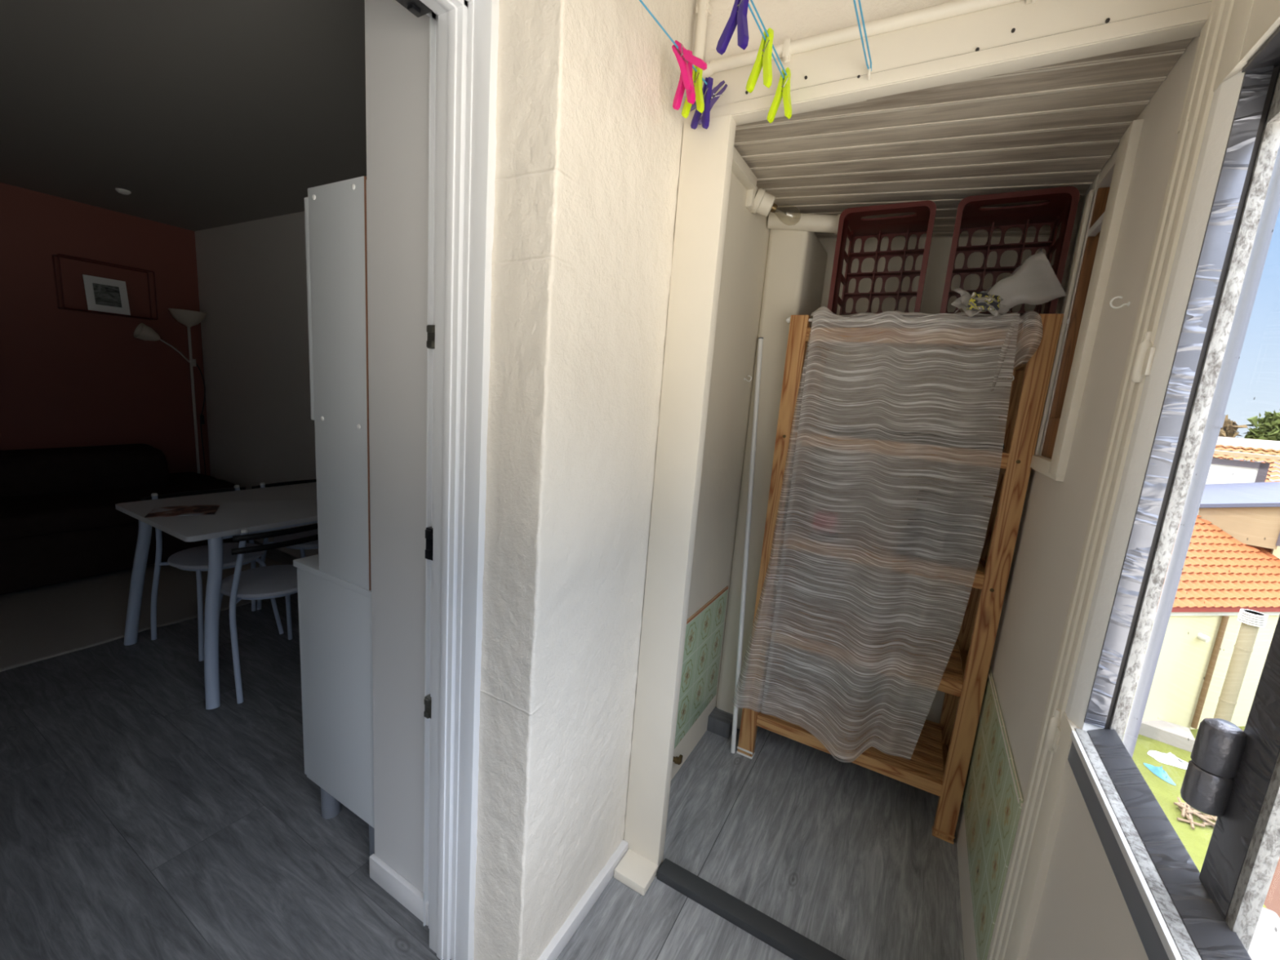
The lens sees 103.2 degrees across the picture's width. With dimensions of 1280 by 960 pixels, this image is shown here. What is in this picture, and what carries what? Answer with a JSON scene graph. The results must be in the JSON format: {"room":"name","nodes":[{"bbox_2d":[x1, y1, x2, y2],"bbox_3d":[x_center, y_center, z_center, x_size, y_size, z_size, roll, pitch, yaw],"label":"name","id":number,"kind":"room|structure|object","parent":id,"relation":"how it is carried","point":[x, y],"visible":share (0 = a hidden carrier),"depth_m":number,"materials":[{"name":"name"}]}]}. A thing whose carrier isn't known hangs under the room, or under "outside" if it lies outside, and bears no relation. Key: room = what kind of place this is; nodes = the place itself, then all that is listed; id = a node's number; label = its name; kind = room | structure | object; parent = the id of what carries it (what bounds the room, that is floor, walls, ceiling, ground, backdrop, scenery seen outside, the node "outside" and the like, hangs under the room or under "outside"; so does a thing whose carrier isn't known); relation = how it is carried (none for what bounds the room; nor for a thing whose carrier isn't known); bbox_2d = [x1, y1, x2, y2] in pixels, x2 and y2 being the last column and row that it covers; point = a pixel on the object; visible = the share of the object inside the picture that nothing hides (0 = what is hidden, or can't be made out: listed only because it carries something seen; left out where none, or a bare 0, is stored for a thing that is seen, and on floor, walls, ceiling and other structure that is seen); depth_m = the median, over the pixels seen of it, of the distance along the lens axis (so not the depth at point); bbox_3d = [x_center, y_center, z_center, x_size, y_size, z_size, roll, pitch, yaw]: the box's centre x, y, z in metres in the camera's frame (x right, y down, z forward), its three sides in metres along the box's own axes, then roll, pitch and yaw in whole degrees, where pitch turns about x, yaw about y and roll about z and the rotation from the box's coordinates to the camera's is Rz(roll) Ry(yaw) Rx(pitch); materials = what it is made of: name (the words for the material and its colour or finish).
{"room":"enclosed balcony","nodes":[
{"label":"enclosed balcony","id":0,"kind":"room"},
{"bbox_2d":[0,182,210,476],"bbox_3d":[-4.816,-0.668,2.682,0.100,2.600,4.250,10,11,28],"label":"wall","id":1,"kind":"structure","parent":0,"point":[68,378],"depth_m":3.78,"materials":[{"name":"paint"}]},
{"bbox_2d":[51,253,158,319],"bbox_3d":[-3.958,-1.420,3.778,0.126,0.365,0.510,10,11,28],"label":"wall rack","id":2,"kind":"object","parent":1,"relation":"attached to","point":[58,255],"visible":1,"depth_m":3.72,"materials":[{"name":"red metal"}]},
{"bbox_2d":[82,274,130,315],"bbox_3d":[-3.962,-1.371,3.775,0.054,0.252,0.226,10,11,28],"label":"picture frame","id":3,"kind":"object","parent":2,"relation":"in","point":[102,294],"visible":1,"depth_m":3.77,"materials":[{"name":"white paper"}]},
{"bbox_2d":[92,283,121,307],"bbox_3d":[-3.956,-1.371,3.771,0.027,0.150,0.140,10,11,28],"label":"print","id":4,"kind":"object","parent":3,"relation":"attached to","point":[104,295],"depth_m":3.77},
{"bbox_2d":[0,0,366,231],"bbox_3d":[-2.853,-1.575,1.453,4.400,0.100,4.250,10,11,28],"label":"ceiling","id":5,"kind":"structure","parent":0,"point":[211,113],"depth_m":2.09,"materials":[{"name":"paint"}]},
{"bbox_2d":[115,187,131,195],"bbox_3d":[-3.345,-1.864,3.287,0.071,0.024,0.071,10,11,28],"label":"ceiling rose","id":6,"kind":"object","parent":5,"relation":"attached to","point":[125,192],"visible":1,"depth_m":3.27,"materials":[{"name":"white plastic"}]},
{"bbox_2d":[194,211,318,558],"bbox_3d":[-1.889,-0.564,3.430,4.300,2.600,0.105,10,11,28],"label":"wall","id":7,"kind":"structure","parent":0,"point":[252,275],"depth_m":3.93,"materials":[{"name":"white paint"}]},
{"bbox_2d":[0,540,964,959],"bbox_3d":[-2.251,1.075,1.704,6.000,0.100,4.700,10,11,28],"label":"floor","id":8,"kind":"structure","parent":0,"point":[140,820],"depth_m":1.64,"materials":[{"name":"grey laminate"}]},
{"bbox_2d":[0,555,284,671],"bbox_3d":[-3.805,0.769,2.433,1.720,0.016,3.500,10,11,28],"label":"rug","id":9,"kind":"object","parent":8,"relation":"on","point":[41,623],"visible":0.41,"depth_m":2.90,"materials":[{"name":"grey carpet"}]},
{"bbox_2d":[0,444,248,594],"bbox_3d":[-4.226,0.275,2.830,1.005,0.747,3.204,10,11,28],"label":"sofa","id":10,"kind":"object","parent":9,"relation":"on","point":[60,521],"visible":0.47,"depth_m":3.32,"materials":[{"name":"black fabric"}]},
{"bbox_2d":[0,483,194,542],"bbox_3d":[-4.082,0.278,2.759,0.687,0.166,2.670,10,11,28],"label":"seat cushion","id":11,"kind":"object","parent":10,"relation":"on","point":[41,516],"depth_m":3.23,"materials":[{"name":"black fabric"}]},
{"bbox_2d":[133,308,206,475],"bbox_3d":[-3.809,-0.459,4.189,0.234,1.840,0.461,10,11,28],"label":"floor lamp","id":12,"kind":"object","parent":8,"relation":"on","point":[189,318],"visible":0.83,"depth_m":4.13,"materials":[{"name":"grey metal"}]},
{"bbox_2d":[200,414,204,424],"bbox_3d":[-3.726,-0.515,4.320,0.022,0.080,0.025,10,11,28],"label":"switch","id":13,"kind":"object","parent":12,"relation":"attached to","point":[202,416],"depth_m":4.31,"materials":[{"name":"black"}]},
{"bbox_2d":[140,484,284,661],"bbox_3d":[-2.249,0.459,2.711,0.477,0.778,0.479,10,11,28],"label":"dining chair","id":14,"kind":"object","parent":8,"relation":"on","point":[195,558],"visible":0.71,"depth_m":2.61,"materials":[{"name":"white"}]},
{"bbox_2d":[115,481,317,709],"bbox_3d":[-1.925,0.481,2.818,0.958,0.755,1.169,10,11,28],"label":"dining table","id":15,"kind":"object","parent":8,"relation":"on","point":[257,510],"visible":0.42,"depth_m":2.42,"materials":[{"name":"white laminate"}]},
{"bbox_2d":[144,505,219,517],"bbox_3d":[-2.154,0.144,2.399,0.240,0.010,0.170,-2,11,-33],"label":"magazine","id":16,"kind":"object","parent":15,"relation":"on","point":[184,510],"visible":1,"depth_m":2.39,"materials":[{"name":"brown paper"}]},
{"bbox_2d":[219,523,318,703],"bbox_3d":[-1.772,0.542,2.446,0.477,0.778,0.479,10,11,28],"label":"dining chair","id":17,"kind":"object","parent":8,"relation":"on","point":[268,582],"visible":0.64,"depth_m":2.28,"materials":[{"name":"grey plastic"}]},
{"bbox_2d":[251,479,318,609],"bbox_3d":[-2.011,0.406,3.129,0.477,0.778,0.479,10,11,28],"label":"dining chair","id":18,"kind":"object","parent":8,"relation":"on","point":[312,544],"visible":0.26,"depth_m":3.02,"materials":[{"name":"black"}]},
{"bbox_2d":[293,175,374,855],"bbox_3d":[-0.740,0.161,1.723,0.411,1.925,0.624,10,11,28],"label":"cabinet","id":19,"kind":"object","parent":8,"relation":"on","point":[334,584],"visible":0.42,"depth_m":1.41,"materials":[{"name":"white wood"}]},
{"bbox_2d":[293,554,371,598],"bbox_3d":[-0.741,0.251,1.736,0.398,0.020,0.623,10,11,28],"label":"countertop","id":20,"kind":"structure","parent":19,"relation":"on","point":[310,564],"depth_m":1.49,"materials":[{"name":"white laminate"}]},
{"bbox_2d":[706,706,733,738],"bbox_3d":[0.369,1.095,2.294,0.102,0.070,0.090,10,11,28],"label":"plinth","id":21,"kind":"object","parent":8,"relation":"on","point":[719,722],"visible":0.76,"depth_m":2.26,"materials":[{"name":"grey wood"}]},
{"bbox_2d":[730,337,763,753],"bbox_3d":[0.441,0.292,2.100,0.020,1.727,0.203,2,10,-14],"label":"pole","id":22,"kind":"object","parent":8,"relation":"on","point":[760,339],"visible":1,"depth_m":2.09,"materials":[{"name":"silver metal"}]},
{"bbox_2d":[656,857,845,959],"bbox_3d":[0.419,1.274,1.393,0.817,0.028,0.057,10,11,28],"label":"threshold","id":23,"kind":"object","parent":8,"relation":"on","point":[782,938],"visible":1,"depth_m":1.45,"materials":[{"name":"metal"}]},
{"bbox_2d":[736,313,1063,844],"bbox_3d":[0.936,0.311,2.015,0.794,1.792,0.464,10,11,28],"label":"shelving unit","id":24,"kind":"object","parent":8,"relation":"on","point":[938,765],"visible":0.71,"depth_m":1.88,"materials":[{"name":"brown wood"}]},
{"bbox_2d":[809,510,839,542],"bbox_3d":[0.711,0.175,1.946,0.090,0.102,0.075,10,11,28],"label":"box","id":25,"kind":"object","parent":24,"relation":"on","point":[833,535],"visible":0.33,"depth_m":1.92,"materials":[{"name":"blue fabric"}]},
{"bbox_2d":[826,200,936,328],"bbox_3d":[0.880,-0.740,1.853,0.296,0.404,0.274,10,11,28],"label":"crate","id":26,"kind":"object","parent":24,"relation":"on","point":[920,223],"visible":0.69,"depth_m":1.88,"materials":[{"name":"red plastic"}]},
{"bbox_2d":[829,426,1004,451],"bbox_3d":[0.999,-0.159,1.867,0.535,0.029,0.277,10,11,28],"label":"shelf","id":27,"kind":"object","parent":24,"relation":"on","point":[976,440],"visible":0.54,"depth_m":1.75,"materials":[{"name":"brown wood"}]},
{"bbox_2d":[786,316,1070,324],"bbox_3d":[0.906,-0.528,1.683,0.837,0.027,0.023,10,11,28],"label":"curtain rod","id":28,"kind":"object","parent":24,"relation":"attached to","point":[788,320],"visible":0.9,"depth_m":1.67,"materials":[{"name":"white plastic"}]},
{"bbox_2d":[732,306,1043,762],"bbox_3d":[0.787,0.224,1.807,0.790,1.630,0.116,10,11,28],"label":"curtain","id":29,"kind":"object","parent":28,"relation":"hanging from","point":[846,378],"visible":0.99,"depth_m":1.75,"materials":[{"name":"grey fabric"}]},
{"bbox_2d":[966,292,1000,310],"bbox_3d":[1.092,-0.581,1.503,0.280,0.195,0.061,8,10,19],"label":"plastic bag","id":30,"kind":"object","parent":29,"relation":"on","point":[978,301],"visible":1,"depth_m":1.51,"materials":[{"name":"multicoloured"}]},
{"bbox_2d":[937,186,1079,328],"bbox_3d":[1.191,-0.687,1.683,0.302,0.404,0.274,10,11,28],"label":"crate","id":31,"kind":"object","parent":24,"relation":"on","point":[1062,205],"visible":0.7,"depth_m":1.68,"materials":[{"name":"red plastic"}]},
{"bbox_2d":[364,0,770,959],"bbox_3d":[0.004,-0.159,1.927,0.582,2.603,1.831,10,11,28],"label":"wall","id":32,"kind":"structure","parent":0,"point":[589,131],"depth_m":1.17,"materials":[{"name":"beige paint"}]},
{"bbox_2d":[368,853,428,925],"bbox_3d":[-0.682,1.157,1.438,0.258,0.072,0.015,10,11,28],"label":"baseboard","id":33,"kind":"structure","parent":32,"relation":"attached to","point":[407,895],"depth_m":1.43,"materials":[{"name":"white wood"}]},
{"bbox_2d":[537,840,628,959],"bbox_3d":[-0.169,1.211,1.423,0.023,0.050,0.494,10,11,28],"label":"baseboard","id":34,"kind":"structure","parent":32,"relation":"attached to","point":[563,935],"depth_m":1.43,"materials":[{"name":"white wood"}]},
{"bbox_2d":[613,848,657,895],"bbox_3d":[-0.012,1.209,1.568,0.109,0.030,0.092,10,11,28],"label":"trim","id":35,"kind":"structure","parent":32,"relation":"attached to","point":[635,871],"depth_m":1.55,"materials":[{"name":"white wood"}]},
{"bbox_2d":[672,754,682,764],"bbox_3d":[0.142,1.066,1.939,0.038,0.039,0.026,10,11,28],"label":"valve","id":36,"kind":"object","parent":32,"relation":"attached to","point":[677,760],"visible":0.95,"depth_m":1.93,"materials":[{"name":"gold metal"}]},
{"bbox_2d":[623,114,736,869],"bbox_3d":[0.092,0.160,1.452,0.127,2.147,0.042,10,11,28],"label":"door frame","id":37,"kind":"structure","parent":32,"relation":"attached to","point":[707,154],"depth_m":1.40,"materials":[{"name":"white wood"}]},
{"bbox_2d":[674,586,728,748],"bbox_3d":[0.178,0.760,1.938,0.007,0.518,0.760,10,11,28],"label":"wall tiles","id":38,"kind":"structure","parent":32,"relation":"attached to","point":[704,628],"depth_m":2.04,"materials":[{"name":"green tile"}]},
{"bbox_2d":[731,146,787,216],"bbox_3d":[0.348,-0.934,1.556,0.171,0.126,0.623,10,11,28],"label":"holder","id":39,"kind":"object","parent":32,"relation":"attached to","point":[760,202],"visible":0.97,"depth_m":1.73,"materials":[{"name":"white plastic"}]},
{"bbox_2d":[751,187,775,216],"bbox_3d":[0.428,-0.970,1.775,0.083,0.087,0.080,5,10,1],"label":"socket","id":40,"kind":"object","parent":39,"relation":"attached to","point":[762,202],"depth_m":1.75,"materials":[{"name":"white plastic"}]},
{"bbox_2d":[715,229,826,729],"bbox_3d":[0.596,0.045,2.322,0.156,2.160,0.430,10,11,28],"label":"wall pillar","id":41,"kind":"structure","parent":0,"point":[797,260],"depth_m":2.10,"materials":[{"name":"white paint"}]},
{"bbox_2d":[767,211,840,234],"bbox_3d":[0.623,-0.974,1.925,0.269,0.090,0.069,8,10,22],"label":"pipe","id":42,"kind":"object","parent":41,"relation":"attached to","point":[820,223],"visible":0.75,"depth_m":1.90,"materials":[{"name":"white plastic"}]},
{"bbox_2d":[692,0,953,125],"bbox_3d":[0.622,-1.083,1.071,1.060,0.400,0.142,10,11,28],"label":"wall","id":43,"kind":"structure","parent":0,"point":[794,20],"depth_m":1.15,"materials":[{"name":"beige paint"}]},
{"bbox_2d":[692,0,1036,80],"bbox_3d":[0.573,-1.087,0.999,0.998,0.376,0.034,10,11,28],"label":"pipe","id":44,"kind":"object","parent":43,"relation":"attached to","point":[785,50],"visible":0.76,"depth_m":1.09,"materials":[{"name":"white plastic"}]},
{"bbox_2d":[684,0,1211,124],"bbox_3d":[0.562,-0.886,1.061,1.015,0.117,0.046,10,11,28],"label":"lintel","id":45,"kind":"object","parent":43,"relation":"attached to","point":[1018,36],"visible":0.74,"depth_m":1.00,"materials":[{"name":"beige paint"}]},
{"bbox_2d":[783,236,1049,723],"bbox_3d":[1.101,-0.087,2.314,1.190,2.500,0.100,10,11,28],"label":"wall","id":46,"kind":"structure","parent":0,"point":[940,250],"depth_m":2.22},
{"bbox_2d":[733,37,1193,239],"bbox_3d":[0.853,-1.012,1.589,0.990,0.197,1.204,10,11,28],"label":"boards","id":47,"kind":"object","parent":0,"point":[1056,125],"visible":0.4,"depth_m":1.35,"materials":[{"name":"white wood"}]},
{"bbox_2d":[955,0,1279,959],"bbox_3d":[0.591,0.152,0.378,0.108,2.600,3.800,10,11,28],"label":"wall","id":48,"kind":"structure","parent":0,"point":[1055,514],"depth_m":1.13,"materials":[{"name":"white paint"}]},
{"bbox_2d":[962,666,1023,959],"bbox_3d":[1.092,0.886,1.632,0.009,0.485,1.100,10,11,28],"label":"wall tiles","id":49,"kind":"structure","parent":48,"relation":"attached to","point":[993,797],"depth_m":1.35,"materials":[{"name":"green tile"}]},
{"bbox_2d":[1030,454,1064,481],"bbox_3d":[1.149,-0.032,1.386,0.082,0.040,0.372,10,11,28],"label":"trim","id":50,"kind":"structure","parent":48,"relation":"attached to","point":[1041,464],"depth_m":1.41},
{"bbox_2d":[1040,186,1110,458],"bbox_3d":[1.208,-0.425,1.349,0.058,0.752,0.287,10,11,28],"label":"window","id":51,"kind":"structure","parent":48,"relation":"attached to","point":[1102,193],"depth_m":1.46,"materials":[{"name":"wood"}]},
{"bbox_2d":[1026,773,1148,959],"bbox_3d":[0.186,1.057,-0.042,0.054,0.900,2.480,10,11,28],"label":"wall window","id":52,"kind":"structure","parent":48,"relation":"in","point":[1083,913],"depth_m":0.79,"materials":[{"name":"white paint"}]},
{"bbox_2d":[1044,26,1279,959],"bbox_3d":[0.264,0.096,-0.181,0.085,1.127,2.425,10,11,28],"label":"window","id":53,"kind":"structure","parent":52,"relation":"attached to","point":[1178,911],"depth_m":0.74,"materials":[{"name":"white paint"}]},
{"bbox_2d":[1034,119,1143,477],"bbox_3d":[1.171,-0.421,1.369,0.023,0.795,0.452,10,11,28],"label":"window frame","id":54,"kind":"structure","parent":48,"relation":"attached to","point":[1129,141],"depth_m":1.21,"materials":[{"name":"white wood"}]},
{"bbox_2d":[1086,212,1104,238],"bbox_3d":[1.210,-0.682,1.315,0.017,0.022,0.290,10,11,28],"label":"trim","id":55,"kind":"structure","parent":48,"relation":"attached to","point":[1095,228],"depth_m":1.38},
{"bbox_2d":[1109,296,1129,308],"bbox_3d":[0.951,-0.352,1.006,0.030,0.024,0.009,10,11,28],"label":"hook","id":56,"kind":"object","parent":48,"relation":"attached to","point":[1116,297],"visible":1,"depth_m":1.01,"materials":[{"name":"white metal"}]},
{"bbox_2d":[986,0,1253,959],"bbox_3d":[0.842,0.309,0.932,0.072,2.145,0.201,10,11,28],"label":"door frame","id":57,"kind":"structure","parent":48,"relation":"attached to","point":[1051,772],"depth_m":0.91,"materials":[{"name":"white wood"}]},
{"bbox_2d":[1247,906,1279,959],"bbox_3d":[0.222,0.681,-0.272,0.114,0.040,2.200,10,11,28],"label":"sill","id":58,"kind":"structure","parent":48,"relation":"attached to","point":[1264,944],"depth_m":0.61,"materials":[{"name":"white paint"}]},
{"bbox_3d":[-1.107,0.101,-0.110,0.185,2.600,2.900,10,11,28],"label":"doorway","id":59,"kind":"structure","parent":0,"visible":0},
{"bbox_2d":[395,0,499,959],"bbox_3d":[-0.603,0.186,0.832,0.190,2.196,0.826,10,11,28],"label":"door frame","id":60,"kind":"structure","parent":59,"relation":"attached to","point":[464,34],"depth_m":1.08,"materials":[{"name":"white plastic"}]},
{"bbox_3d":[-0.903,0.262,-0.958,1.420,2.600,0.100,10,11,28],"label":"wall","id":61,"kind":"structure","parent":0,"visible":0},
{"bbox_2d":[639,0,716,97],"bbox_3d":[-0.482,-0.786,0.186,0.007,0.066,2.521,10,11,31],"label":"clothesline","id":62,"kind":"object","parent":61,"relation":"attached to","point":[641,1],"visible":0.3,"depth_m":1.02,"materials":[{"name":"blue"}]},
{"bbox_2d":[672,49,695,110],"bbox_3d":[0.098,-0.888,1.132,0.023,0.106,0.067,-2,12,-35],"label":"peg","id":63,"kind":"object","parent":62,"relation":"hanging from","point":[691,95],"visible":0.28,"depth_m":1.13,"materials":[{"name":"pink plastic"}]},
{"bbox_2d":[671,40,706,91],"bbox_3d":[0.104,-0.880,1.073,0.088,0.100,0.024,11,12,33],"label":"peg","id":64,"kind":"object","parent":62,"relation":"attached to","point":[683,55],"visible":1,"depth_m":1.07,"materials":[{"name":"pink plastic"}]},
{"bbox_2d":[681,65,704,118],"bbox_3d":[0.125,-0.894,1.166,0.017,0.103,0.058,-4,13,-43],"label":"peg","id":65,"kind":"object","parent":62,"relation":"attached to","point":[696,76],"visible":0.74,"depth_m":1.16,"materials":[{"name":"yellow plastic"}]},
{"bbox_2d":[690,76,713,128],"bbox_3d":[0.149,-0.904,1.229,0.020,0.106,0.065,-2,11,-32],"label":"peg","id":66,"kind":"object","parent":62,"relation":"attached to","point":[707,89],"visible":0.88,"depth_m":1.21,"materials":[{"name":"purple plastic"}]},
{"bbox_2d":[689,80,727,124],"bbox_3d":[0.162,-0.907,1.220,0.088,0.094,0.022,4,10,-1],"label":"peg","id":67,"kind":"object","parent":62,"relation":"attached to","point":[715,98],"visible":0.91,"depth_m":1.21,"materials":[{"name":"purple plastic"}]},
{"bbox_2d":[747,0,791,85],"bbox_3d":[-0.322,-0.798,0.094,0.010,0.094,2.521,10,11,31],"label":"clothesline","id":68,"kind":"object","parent":61,"relation":"attached to","point":[751,1],"visible":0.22,"depth_m":1.00,"materials":[{"name":"blue"}]},
{"bbox_2d":[715,0,748,54],"bbox_3d":[0.173,-0.840,0.931,0.018,0.108,0.070,-3,12,-36],"label":"peg","id":69,"kind":"object","parent":68,"relation":"attached to","point":[738,16],"visible":1,"depth_m":0.92,"materials":[{"name":"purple plastic"}]},
{"bbox_2d":[746,27,773,93],"bbox_3d":[0.246,-0.853,1.037,0.018,0.105,0.058,-4,13,-40],"label":"peg","id":70,"kind":"object","parent":68,"relation":"attached to","point":[763,60],"visible":1,"depth_m":1.02,"materials":[{"name":"yellow plastic"}]},
{"bbox_2d":[766,66,791,123],"bbox_3d":[0.317,-0.862,1.138,0.056,0.103,0.016,13,13,42],"label":"peg","id":71,"kind":"object","parent":68,"relation":"attached to","point":[783,90],"visible":0.98,"depth_m":1.13,"materials":[{"name":"yellow plastic"}]},
{"bbox_2d":[853,0,872,79],"bbox_3d":[-0.143,-0.726,0.001,0.010,0.026,2.519,10,11,29],"label":"clothesline","id":72,"kind":"object","parent":61,"relation":"attached to","point":[869,69],"visible":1,"depth_m":0.98,"materials":[{"name":"blue"}]},
{"label":"outside","id":73,"kind":"structure","parent":0,"visible":0},
{"bbox_2d":[1263,857,1279,917],"bbox_3d":[4.990,3.013,0.378,4.600,0.460,4.600,10,11,28],"label":"roof","id":74,"kind":"structure","parent":73,"point":[1272,902],"depth_m":3.15,"materials":[{"name":"brown stone"}]},
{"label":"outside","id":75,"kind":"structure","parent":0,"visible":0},
{"bbox_3d":[47.203,6.328,27.193,62.000,0.300,88.000,10,11,28],"label":"ground","id":76,"kind":"structure","parent":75,"visible":0},
{"bbox_2d":[1122,726,1266,908],"bbox_3d":[9.458,6.197,8.710,12.000,0.300,15.000,10,11,28],"label":"lawn","id":77,"kind":"structure","parent":76,"relation":"on","point":[1196,842],"depth_m":9.70,"materials":[{"name":"green plant"}]},
{"bbox_2d":[1143,763,1175,785],"bbox_3d":[10.370,5.765,10.116,0.224,0.200,0.586,7,10,12],"label":"tarp","id":78,"kind":"object","parent":77,"relation":"on","point":[1158,771],"visible":0.99,"depth_m":10.06,"materials":[{"name":"blue plastic"}]},
{"bbox_2d":[1138,720,1195,752],"bbox_3d":[11.213,5.523,11.742,2.132,0.280,0.586,12,12,36],"label":"kerb","id":79,"kind":"object","parent":77,"relation":"on","point":[1171,734],"visible":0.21,"depth_m":11.20,"materials":[{"name":"white concrete"}]},
{"bbox_2d":[1146,750,1187,769],"bbox_3d":[11.048,5.757,10.574,0.688,0.166,0.448,10,11,28],"label":"sheet","id":80,"kind":"object","parent":77,"relation":"on","point":[1168,758],"visible":0.97,"depth_m":10.52,"materials":[{"name":"grey fabric"}]},
{"bbox_2d":[1173,796,1217,829],"bbox_3d":[9.967,5.963,8.967,0.843,0.131,0.902,10,11,28],"label":"debris","id":81,"kind":"object","parent":77,"relation":"on","point":[1184,807],"visible":0.57,"depth_m":8.96,"materials":[{"name":"beige wood"}]},
{"bbox_2d":[1213,608,1268,722],"bbox_3d":[12.521,4.309,10.724,0.380,3.210,0.380,10,11,28],"label":"column","id":82,"kind":"structure","parent":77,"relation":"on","point":[1251,620],"depth_m":10.58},
{"bbox_2d":[1122,144,1279,757],"bbox_3d":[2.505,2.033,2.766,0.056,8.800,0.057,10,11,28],"label":"window frame","id":83,"kind":"structure","parent":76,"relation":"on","point":[1216,416],"depth_m":2.38,"materials":[{"name":"grey plastic"}]},
{"bbox_2d":[1124,510,1279,733],"bbox_3d":[12.595,3.148,13.482,11.000,4.980,4.692,3,10,-11],"label":"house","id":84,"kind":"structure","parent":76,"relation":"on","point":[1180,695],"depth_m":11.54,"materials":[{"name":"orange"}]},
{"bbox_2d":[1196,632,1210,642],"bbox_3d":[12.446,3.481,11.219,0.140,0.156,0.195,3,10,-11],"label":"wall vent","id":85,"kind":"object","parent":84,"relation":"attached to","point":[1201,637],"depth_m":11.19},
{"bbox_2d":[1183,481,1279,549],"bbox_3d":[15.886,0.649,14.086,2.720,1.600,2.650,-4,13,-41],"label":"building","id":86,"kind":"structure","parent":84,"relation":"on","point":[1250,510],"depth_m":12.99,"materials":[{"name":"beige paint"}]},
{"bbox_2d":[1271,546,1279,559],"bbox_3d":[16.843,2.021,12.090,2.450,1.520,0.400,13,13,40],"label":"wall","id":87,"kind":"structure","parent":84,"relation":"on","point":[1276,553],"depth_m":12.69,"materials":[{"name":"grey paint"}]},
{"bbox_2d":[1200,413,1248,459],"bbox_3d":[32.211,0.253,29.221,2.360,8.644,2.563,10,11,28],"label":"tree","id":88,"kind":"object","parent":76,"relation":"on","point":[1229,428],"visible":0.12,"depth_m":27.95,"materials":[{"name":"brown plant"}]},
{"bbox_2d":[1192,436,1279,566],"bbox_3d":[23.809,1.893,19.467,8.300,6.780,20.000,-5,14,-44],"label":"house","id":89,"kind":"structure","parent":76,"relation":"on","point":[1236,442],"depth_m":21.55,"materials":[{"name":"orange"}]},
{"bbox_2d":[1191,449,1279,484],"bbox_3d":[17.749,0.230,15.854,1.800,2.320,2.600,-4,13,-41],"label":"dormer","id":90,"kind":"object","parent":89,"relation":"on","point":[1221,470],"visible":0.31,"depth_m":14.91,"materials":[{"name":"grey paint"}]},
{"bbox_2d":[1240,409,1279,479],"bbox_3d":[34.220,0.457,28.104,2.621,8.929,2.677,5,10,2],"label":"tree","id":91,"kind":"object","parent":76,"relation":"on","point":[1268,428],"visible":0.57,"depth_m":27.49,"materials":[{"name":"green plant"}]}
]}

